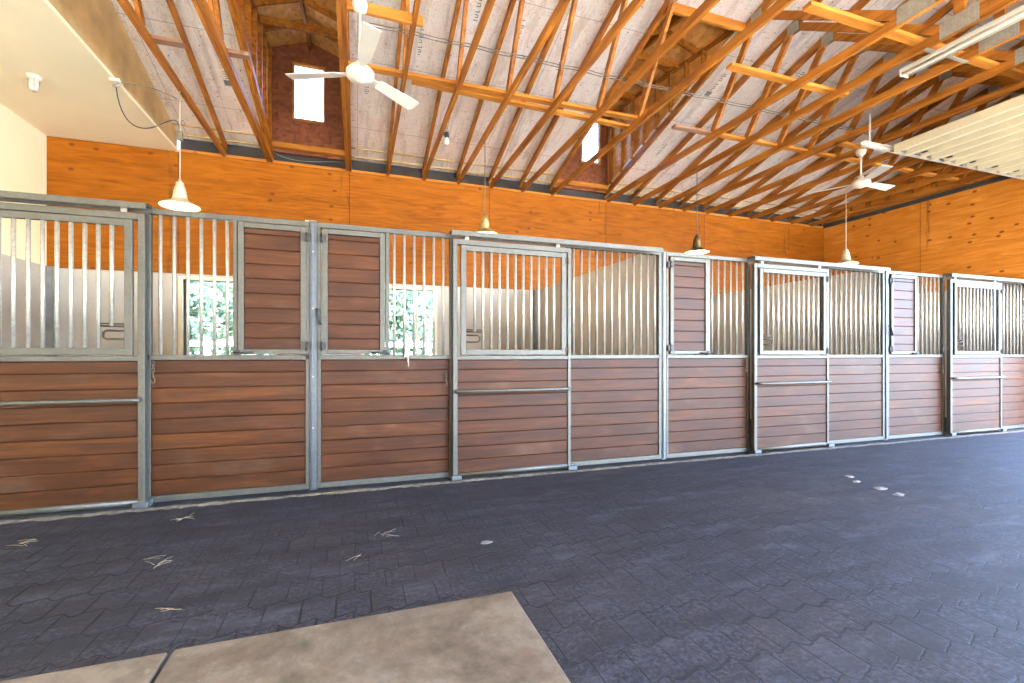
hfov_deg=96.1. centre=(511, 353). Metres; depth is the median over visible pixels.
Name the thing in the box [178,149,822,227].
trim
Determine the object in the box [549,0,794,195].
roof truss
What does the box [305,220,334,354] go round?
wall partition
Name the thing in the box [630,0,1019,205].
roof truss
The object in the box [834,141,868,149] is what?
board
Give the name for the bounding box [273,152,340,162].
loose wire
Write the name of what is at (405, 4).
roof truss
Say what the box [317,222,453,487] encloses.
panel
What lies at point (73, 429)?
door
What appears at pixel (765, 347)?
wall partition
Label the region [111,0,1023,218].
ceiling
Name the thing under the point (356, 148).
trim
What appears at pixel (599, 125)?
window frame
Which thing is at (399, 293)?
tree
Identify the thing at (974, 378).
door
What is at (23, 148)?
wall
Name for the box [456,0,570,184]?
roof truss
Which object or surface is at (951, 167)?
wall
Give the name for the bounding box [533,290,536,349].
trim
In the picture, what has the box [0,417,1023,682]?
floor
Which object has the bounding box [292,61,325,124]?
window
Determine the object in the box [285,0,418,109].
ceiling fan
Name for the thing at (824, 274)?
grille
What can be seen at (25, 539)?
straw wisp
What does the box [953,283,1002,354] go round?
grille
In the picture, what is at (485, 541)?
crumb
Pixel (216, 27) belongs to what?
roof truss
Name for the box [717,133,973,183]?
brace
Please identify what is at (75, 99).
ceiling
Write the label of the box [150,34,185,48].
block
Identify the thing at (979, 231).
wall
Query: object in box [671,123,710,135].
block
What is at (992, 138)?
door
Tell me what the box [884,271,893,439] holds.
post
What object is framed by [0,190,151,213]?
door track
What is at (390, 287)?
window
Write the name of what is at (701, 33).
ceiling
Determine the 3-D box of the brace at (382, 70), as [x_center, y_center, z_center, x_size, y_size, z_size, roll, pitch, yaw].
[-0.057,-3.118,5.520,3.674,0.038,0.089,0,0,-19]
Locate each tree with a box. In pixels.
[190,281,232,354]
[216,283,269,354]
[365,290,431,354]
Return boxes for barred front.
[566,247,660,465]
[820,268,883,443]
[992,282,1023,428]
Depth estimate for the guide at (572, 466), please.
4.74 m
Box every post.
[309,221,321,489]
[661,251,666,459]
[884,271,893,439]
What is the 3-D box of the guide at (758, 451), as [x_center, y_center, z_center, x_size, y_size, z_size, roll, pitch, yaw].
[2.937,1.175,5.570,0.100,0.050,0.115,0,0,-19]
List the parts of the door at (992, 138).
panel, panel, panel, panel, panel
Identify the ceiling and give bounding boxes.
[0,0,173,150]
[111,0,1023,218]
[254,0,338,56]
[608,0,777,109]
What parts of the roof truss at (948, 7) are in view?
gusset plate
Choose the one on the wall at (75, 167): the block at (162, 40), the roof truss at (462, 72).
the roof truss at (462, 72)
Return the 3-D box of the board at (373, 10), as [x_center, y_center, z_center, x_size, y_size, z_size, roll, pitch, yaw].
[-1.133,-3.054,4.124,0.664,0.089,0.040,0,0,-19]
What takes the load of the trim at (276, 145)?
attached to the wall at (75, 167)
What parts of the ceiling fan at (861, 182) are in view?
blade, blade, blade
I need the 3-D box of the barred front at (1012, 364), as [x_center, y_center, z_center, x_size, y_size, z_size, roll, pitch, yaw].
[8.086,0.011,7.390,1.166,2.353,0.050,0,0,-19]
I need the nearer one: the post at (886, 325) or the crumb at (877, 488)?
the crumb at (877, 488)
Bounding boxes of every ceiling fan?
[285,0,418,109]
[810,148,894,193]
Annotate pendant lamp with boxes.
[158,91,200,211]
[475,213,497,233]
[685,234,709,254]
[838,248,858,264]
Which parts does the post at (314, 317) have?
handle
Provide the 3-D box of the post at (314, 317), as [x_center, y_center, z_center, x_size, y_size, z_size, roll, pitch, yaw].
[-1.737,0.015,4.072,0.110,2.371,0.144,0,0,-19]
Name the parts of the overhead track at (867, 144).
rail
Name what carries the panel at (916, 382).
on the floor
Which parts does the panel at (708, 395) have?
feed door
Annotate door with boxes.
[0,202,146,516]
[452,236,571,476]
[751,261,831,451]
[894,94,1023,178]
[947,277,1005,434]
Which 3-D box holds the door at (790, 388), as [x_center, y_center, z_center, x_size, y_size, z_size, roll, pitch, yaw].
[3.505,0.023,5.724,1.235,2.316,0.117,0,0,-19]
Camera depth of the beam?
5.06 m
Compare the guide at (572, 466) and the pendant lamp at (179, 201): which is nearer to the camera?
the guide at (572, 466)
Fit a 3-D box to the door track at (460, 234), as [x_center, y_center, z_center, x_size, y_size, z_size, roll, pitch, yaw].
[0.534,-1.152,4.760,2.365,0.062,0.111,0,0,-19]
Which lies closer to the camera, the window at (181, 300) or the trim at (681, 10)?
the trim at (681, 10)
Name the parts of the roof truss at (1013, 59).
gusset plate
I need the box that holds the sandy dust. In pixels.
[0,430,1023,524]
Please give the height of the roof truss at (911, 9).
1.743 m
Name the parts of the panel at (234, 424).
feed door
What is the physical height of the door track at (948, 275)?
0.062 m
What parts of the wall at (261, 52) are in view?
plate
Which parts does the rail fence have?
post, rail, post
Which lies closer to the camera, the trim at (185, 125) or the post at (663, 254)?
the post at (663, 254)
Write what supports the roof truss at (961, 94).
on the wall at (75, 167)
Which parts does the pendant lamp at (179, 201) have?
lamp shade, stem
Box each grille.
[0,209,133,354]
[460,245,568,354]
[758,268,828,354]
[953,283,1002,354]
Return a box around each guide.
[132,498,152,507]
[449,473,461,480]
[564,463,577,469]
[748,448,760,453]
[823,443,834,446]
[943,432,956,435]
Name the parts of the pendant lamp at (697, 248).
lamp shade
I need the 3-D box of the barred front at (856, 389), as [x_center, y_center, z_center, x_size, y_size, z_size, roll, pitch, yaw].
[4.610,0.011,6.220,1.166,2.353,0.050,0,0,-19]
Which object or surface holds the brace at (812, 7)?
on the roof truss at (1015, 30)
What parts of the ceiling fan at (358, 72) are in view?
blade, blade, blade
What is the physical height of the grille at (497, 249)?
1.047 m
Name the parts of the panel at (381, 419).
feed door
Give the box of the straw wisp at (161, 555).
[143,555,172,567]
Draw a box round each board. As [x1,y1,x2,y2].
[346,0,422,27]
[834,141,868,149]
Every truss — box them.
[117,0,227,156]
[191,0,269,161]
[197,0,273,161]
[336,0,348,171]
[341,0,351,171]
[386,0,420,175]
[422,0,495,180]
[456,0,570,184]
[488,0,644,188]
[519,0,719,191]
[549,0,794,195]
[604,0,944,202]
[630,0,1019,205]
[655,0,1023,208]
[679,0,1023,211]
[703,0,1023,213]
[725,22,1004,216]
[746,71,1019,219]
[767,40,1023,221]
[787,86,1023,223]
[806,93,1021,226]
[823,160,1001,224]
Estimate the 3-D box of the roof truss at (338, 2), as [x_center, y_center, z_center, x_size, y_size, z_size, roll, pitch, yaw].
[-1.018,-3.881,2.538,0.051,1.743,11.786,0,0,-19]
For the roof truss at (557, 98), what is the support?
on the wall at (75, 167)
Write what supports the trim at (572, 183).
attached to the wall at (75, 167)
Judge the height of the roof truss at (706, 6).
1.743 m
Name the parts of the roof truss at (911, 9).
gusset plate, gusset plate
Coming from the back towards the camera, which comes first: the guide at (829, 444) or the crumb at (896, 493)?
the guide at (829, 444)
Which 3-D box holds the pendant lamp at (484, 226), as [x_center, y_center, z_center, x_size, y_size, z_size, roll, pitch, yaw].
[-0.377,-2.342,6.415,0.400,1.375,0.400,0,0,-19]
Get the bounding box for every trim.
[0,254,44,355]
[39,0,178,151]
[45,266,56,355]
[172,123,254,135]
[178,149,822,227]
[181,139,821,225]
[183,133,258,145]
[272,141,344,157]
[351,147,555,175]
[351,155,550,182]
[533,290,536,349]
[555,179,607,190]
[612,189,823,217]
[617,183,818,210]
[673,3,745,32]
[823,175,1011,227]
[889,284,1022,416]
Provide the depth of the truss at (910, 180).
9.43 m
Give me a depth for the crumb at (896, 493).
3.90 m
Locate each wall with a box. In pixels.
[0,103,46,265]
[47,43,823,355]
[238,0,272,138]
[605,30,734,184]
[822,161,983,225]
[824,178,1023,293]
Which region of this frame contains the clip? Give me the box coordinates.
[404,348,408,366]
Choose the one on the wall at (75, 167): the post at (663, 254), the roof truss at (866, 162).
the roof truss at (866, 162)
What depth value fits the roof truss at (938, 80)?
7.45 m
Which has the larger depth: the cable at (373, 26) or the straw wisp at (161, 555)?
the cable at (373, 26)
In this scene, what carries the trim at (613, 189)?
attached to the wall at (75, 167)
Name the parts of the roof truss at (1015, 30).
gusset plate, gusset plate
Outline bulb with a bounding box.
[444,131,449,145]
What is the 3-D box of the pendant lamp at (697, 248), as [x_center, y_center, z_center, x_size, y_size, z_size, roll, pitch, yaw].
[3.043,-2.348,7.566,0.400,1.365,0.400,0,0,-19]
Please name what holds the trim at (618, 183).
attached to the wall at (619, 155)
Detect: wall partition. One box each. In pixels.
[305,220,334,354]
[540,255,652,354]
[700,272,877,418]
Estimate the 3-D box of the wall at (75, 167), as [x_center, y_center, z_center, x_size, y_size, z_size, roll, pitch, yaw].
[0.508,-1.928,8.759,14.870,6.256,0.160,0,0,-19]
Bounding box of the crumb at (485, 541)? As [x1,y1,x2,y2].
[480,540,492,543]
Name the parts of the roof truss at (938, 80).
gusset plate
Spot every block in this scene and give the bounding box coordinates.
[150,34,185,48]
[227,48,250,60]
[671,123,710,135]
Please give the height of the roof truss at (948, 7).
1.743 m
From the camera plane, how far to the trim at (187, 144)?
8.13 m
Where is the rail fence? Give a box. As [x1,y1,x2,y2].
[190,337,431,354]
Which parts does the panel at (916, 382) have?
feed door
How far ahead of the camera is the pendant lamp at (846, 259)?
8.61 m
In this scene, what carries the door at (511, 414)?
hanging from the door track at (460, 234)
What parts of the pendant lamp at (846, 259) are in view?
lamp shade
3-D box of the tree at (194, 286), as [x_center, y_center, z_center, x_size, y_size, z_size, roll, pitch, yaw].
[-10.183,-1.509,13.955,3.475,5.823,3.503,0,0,-19]
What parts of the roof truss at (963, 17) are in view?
gusset plate, gusset plate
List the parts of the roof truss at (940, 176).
gusset plate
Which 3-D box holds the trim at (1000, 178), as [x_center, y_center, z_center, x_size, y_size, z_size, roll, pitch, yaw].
[9.185,-3.047,5.972,0.100,0.075,10.660,0,0,-19]
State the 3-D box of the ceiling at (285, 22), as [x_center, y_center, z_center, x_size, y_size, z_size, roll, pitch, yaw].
[-2.680,-4.681,5.708,1.358,0.880,4.430,0,0,-19]
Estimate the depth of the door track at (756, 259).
5.87 m
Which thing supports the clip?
hanging from the panel at (381, 419)
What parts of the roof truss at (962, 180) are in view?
gusset plate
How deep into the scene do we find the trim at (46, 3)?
4.72 m
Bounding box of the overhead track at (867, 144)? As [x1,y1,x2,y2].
[861,114,1023,179]
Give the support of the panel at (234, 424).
on the floor
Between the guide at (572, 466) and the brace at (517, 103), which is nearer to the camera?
the guide at (572, 466)
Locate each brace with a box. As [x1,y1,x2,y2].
[348,60,637,120]
[411,80,629,128]
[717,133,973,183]
[726,62,848,97]
[802,0,1023,79]
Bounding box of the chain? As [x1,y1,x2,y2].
[151,361,155,383]
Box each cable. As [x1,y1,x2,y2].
[368,22,872,133]
[373,26,868,134]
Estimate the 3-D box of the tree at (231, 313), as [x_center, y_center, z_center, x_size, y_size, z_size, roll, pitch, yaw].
[-9.786,-1.514,18.250,3.438,5.666,3.559,0,0,-19]
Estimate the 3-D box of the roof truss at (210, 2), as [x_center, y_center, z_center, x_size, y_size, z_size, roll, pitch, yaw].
[-2.120,-3.881,2.167,0.051,1.743,11.786,0,0,-19]
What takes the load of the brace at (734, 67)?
on the roof truss at (911, 9)
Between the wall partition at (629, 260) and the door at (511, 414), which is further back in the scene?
the wall partition at (629, 260)
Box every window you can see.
[178,276,278,354]
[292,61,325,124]
[361,286,436,354]
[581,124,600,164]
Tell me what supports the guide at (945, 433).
on the floor
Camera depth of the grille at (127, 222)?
3.44 m
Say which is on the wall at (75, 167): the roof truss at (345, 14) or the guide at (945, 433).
the roof truss at (345, 14)
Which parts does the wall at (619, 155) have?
plate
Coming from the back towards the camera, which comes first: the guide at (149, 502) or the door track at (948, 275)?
the door track at (948, 275)
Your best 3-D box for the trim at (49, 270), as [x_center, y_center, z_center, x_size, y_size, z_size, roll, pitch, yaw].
[-6.333,0.000,6.325,0.090,2.400,0.090,0,0,-19]
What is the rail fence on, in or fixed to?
on the ground
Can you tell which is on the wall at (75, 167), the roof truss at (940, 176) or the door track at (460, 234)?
the roof truss at (940, 176)
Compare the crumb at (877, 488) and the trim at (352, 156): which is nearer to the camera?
the crumb at (877, 488)
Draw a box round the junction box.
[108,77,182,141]
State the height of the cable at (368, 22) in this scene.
0.026 m
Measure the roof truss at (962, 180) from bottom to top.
1.743 m
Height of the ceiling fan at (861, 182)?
0.570 m
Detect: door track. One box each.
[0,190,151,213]
[449,230,662,254]
[748,256,890,272]
[943,273,1023,283]
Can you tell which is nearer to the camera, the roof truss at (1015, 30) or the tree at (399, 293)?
the roof truss at (1015, 30)
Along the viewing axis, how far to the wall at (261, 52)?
6.36 m
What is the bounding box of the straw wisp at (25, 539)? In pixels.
[6,539,34,545]
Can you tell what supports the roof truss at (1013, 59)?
on the wall at (75, 167)
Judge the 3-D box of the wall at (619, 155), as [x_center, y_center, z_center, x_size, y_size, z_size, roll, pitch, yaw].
[2.426,-4.058,7.532,0.080,1.556,3.430,0,0,-19]
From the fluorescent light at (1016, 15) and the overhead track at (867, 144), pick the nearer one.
the fluorescent light at (1016, 15)
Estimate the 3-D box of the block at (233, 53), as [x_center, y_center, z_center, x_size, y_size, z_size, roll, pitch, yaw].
[-2.886,-3.118,4.774,0.290,0.038,0.090,0,0,-19]
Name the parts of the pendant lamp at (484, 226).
lamp shade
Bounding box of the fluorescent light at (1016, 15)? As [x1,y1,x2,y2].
[899,5,1023,77]
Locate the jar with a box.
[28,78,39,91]
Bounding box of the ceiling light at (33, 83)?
[25,72,41,92]
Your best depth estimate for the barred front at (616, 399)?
5.05 m
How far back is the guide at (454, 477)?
4.35 m
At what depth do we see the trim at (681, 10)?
5.71 m
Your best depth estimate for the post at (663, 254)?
5.21 m
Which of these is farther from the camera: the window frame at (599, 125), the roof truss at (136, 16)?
the window frame at (599, 125)
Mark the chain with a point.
(152, 361)
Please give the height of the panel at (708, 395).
2.353 m
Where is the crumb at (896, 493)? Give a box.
[893,492,904,495]
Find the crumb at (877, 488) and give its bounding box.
[873,487,887,489]
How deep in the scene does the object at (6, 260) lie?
5.81 m
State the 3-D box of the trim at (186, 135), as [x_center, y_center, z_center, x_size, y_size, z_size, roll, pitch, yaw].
[-4.383,-3.265,7.024,1.232,0.028,0.030,0,0,-19]
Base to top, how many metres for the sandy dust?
0.020 m
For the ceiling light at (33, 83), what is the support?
attached to the ceiling at (75, 99)
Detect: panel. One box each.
[144,208,309,501]
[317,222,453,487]
[666,252,749,457]
[888,271,944,438]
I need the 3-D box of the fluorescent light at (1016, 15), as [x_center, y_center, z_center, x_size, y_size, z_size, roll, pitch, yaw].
[4.665,-2.972,3.782,0.644,0.076,2.416,0,0,-19]

